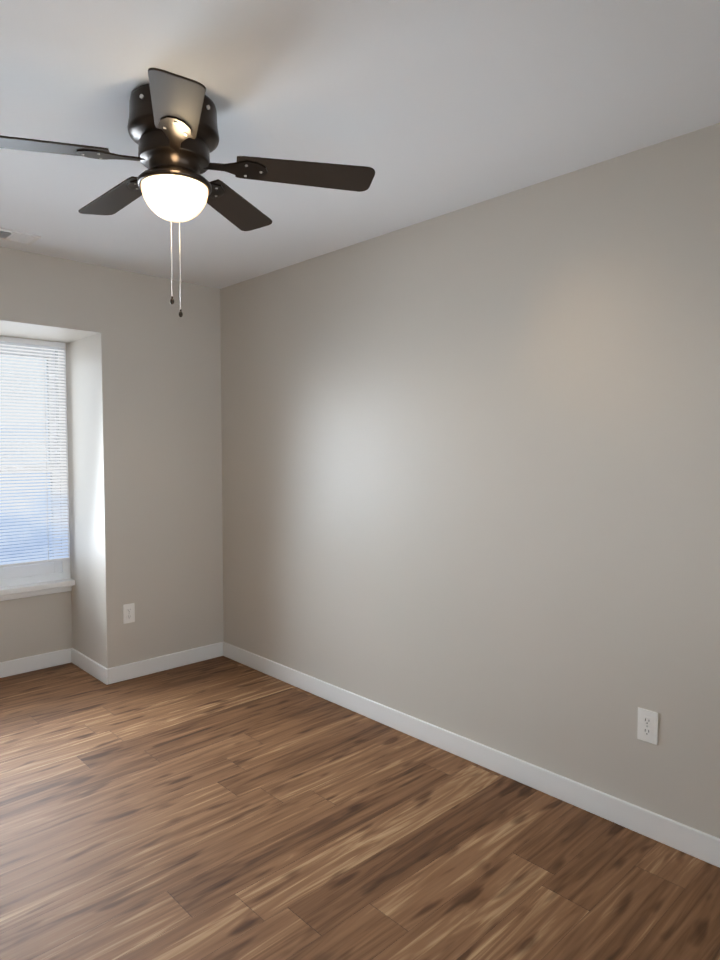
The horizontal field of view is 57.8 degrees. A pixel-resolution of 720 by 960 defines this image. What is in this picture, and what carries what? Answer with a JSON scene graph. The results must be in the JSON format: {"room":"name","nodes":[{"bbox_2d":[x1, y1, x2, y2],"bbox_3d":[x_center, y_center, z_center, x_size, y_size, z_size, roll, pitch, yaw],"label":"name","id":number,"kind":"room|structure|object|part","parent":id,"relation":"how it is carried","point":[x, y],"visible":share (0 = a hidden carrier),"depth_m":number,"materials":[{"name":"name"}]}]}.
{"room":"empty bedroom","nodes":[
{"label":"empty bedroom","id":0,"kind":"room"},
{"bbox_2d":[0,591,71,661],"bbox_3d":[-2.347,0.951,3.888,1.180,0.510,0.120,-3,4,-44],"label":"wall","id":1,"kind":"structure","parent":0,"point":[35,625],"depth_m":4.09,"materials":[{"name":"grey paint"}]},
{"bbox_2d":[0,648,70,677],"bbox_3d":[-2.301,1.161,3.849,1.154,0.095,0.013,-3,4,-44],"label":"baseboard","id":2,"kind":"structure","parent":1,"relation":"attached to","point":[32,663],"depth_m":4.09,"materials":[{"name":"white wood"}]},
{"bbox_2d":[0,342,70,587],"bbox_3d":[-2.345,-0.098,3.836,1.180,1.513,0.105,-3,4,-44],"label":"window","id":3,"kind":"structure","parent":1,"relation":"in","point":[31,573],"depth_m":4.16,"materials":[{"name":"white plastic"}]},
{"bbox_2d":[0,336,68,567],"bbox_3d":[-2.276,-0.157,3.760,1.140,1.380,0.044,-3,4,-44],"label":"mini blind","id":4,"kind":"object","parent":3,"relation":"attached to","point":[29,561],"visible":0.96,"depth_m":4.02,"materials":[{"name":"grey plastic"}]},
{"bbox_2d":[0,578,74,600],"bbox_3d":[-2.287,0.699,3.812,1.180,0.080,0.095,-3,4,-44],"label":"window sill","id":5,"kind":"structure","parent":1,"relation":"on","point":[33,589],"depth_m":4.05,"materials":[{"name":"white wood"}]},
{"bbox_2d":[0,247,100,343],"bbox_3d":[-2.154,-1.032,3.590,1.180,0.380,0.680,-3,4,-44],"label":"wall","id":6,"kind":"structure","parent":0,"point":[48,298],"depth_m":3.58,"materials":[{"name":"grey paint"}]},
{"bbox_2d":[66,266,223,668],"bbox_3d":[-1.440,-0.035,4.317,0.790,2.440,0.680,-3,4,-44],"label":"wall","id":7,"kind":"structure","parent":0,"point":[143,382],"depth_m":4.03,"materials":[{"name":"grey paint"}]},
{"bbox_2d":[71,648,107,684],"bbox_3d":[-1.685,1.151,4.048,0.013,0.095,0.573,-3,4,-44],"label":"baseboard","id":8,"kind":"structure","parent":7,"relation":"attached to","point":[93,668],"depth_m":4.02,"materials":[{"name":"white wood"}]},
{"bbox_2d":[123,603,134,623],"bbox_3d":[-1.392,0.804,3.928,0.070,0.115,0.008,-3,4,-44],"label":"electrical outlet","id":9,"kind":"object","parent":7,"relation":"attached to","point":[128,613],"visible":1,"depth_m":3.93,"materials":[{"name":"white plastic"}]},
{"bbox_2d":[108,642,222,683],"bbox_3d":[-1.206,1.148,4.117,0.777,0.095,0.013,-3,4,-44],"label":"baseboard","id":10,"kind":"structure","parent":7,"relation":"attached to","point":[153,665],"depth_m":4.09,"materials":[{"name":"white wood"}]},
{"bbox_2d":[0,656,719,959],"bbox_3d":[-0.327,1.355,1.809,2.960,0.100,5.940,-3,4,-44],"label":"floor","id":11,"kind":"structure","parent":0,"point":[221,808],"depth_m":2.28,"materials":[{"name":"brown wood"}]},
{"bbox_2d":[0,0,719,288],"bbox_3d":[-0.327,-1.182,1.689,2.960,0.100,5.940,-3,4,-44],"label":"ceiling","id":12,"kind":"structure","parent":0,"point":[425,110],"depth_m":1.97,"materials":[{"name":"white paint"}]},
{"bbox_2d":[0,68,374,316],"bbox_3d":[-0.631,-0.839,2.066,1.132,0.621,1.069,-3,4,-44],"label":"fan","id":13,"kind":"object","parent":12,"relation":"hanging from","point":[172,126],"visible":1,"depth_m":1.94,"materials":[{"name":"black metal"}]},
{"bbox_3d":[-0.567,-0.848,2.001,0.200,0.100,0.200,-3,4,-44],"label":"lamp shade","id":14,"kind":"part","parent":13,"relation":"part of","materials":[{"name":"white glass"}]},
{"bbox_2d":[220,123,719,837],"bbox_3d":[0.702,0.040,2.727,0.120,2.440,5.940,-3,4,-44],"label":"wall","id":15,"kind":"structure","parent":0,"point":[470,473],"depth_m":2.71,"materials":[{"name":"grey paint"}]},
{"bbox_2d":[223,641,719,867],"bbox_3d":[0.362,1.199,3.043,0.013,0.095,3.733,-3,4,-44],"label":"baseboard","id":16,"kind":"structure","parent":15,"relation":"attached to","point":[698,844],"depth_m":2.74,"materials":[{"name":"white wood"}]},
{"bbox_2d":[637,707,657,744],"bbox_3d":[1.028,0.880,2.331,0.008,0.115,0.070,-3,4,-44],"label":"electrical outlet","id":17,"kind":"object","parent":15,"relation":"attached to","point":[647,728],"visible":1,"depth_m":2.33,"materials":[{"name":"white plastic"}]},
{"label":"outside","id":18,"kind":"structure","parent":0,"visible":0},
{"bbox_2d":[0,356,51,561],"bbox_3d":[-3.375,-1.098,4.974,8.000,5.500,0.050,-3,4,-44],"label":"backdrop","id":19,"kind":"structure","parent":18,"point":[23,444],"depth_m":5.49,"materials":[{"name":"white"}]}
]}

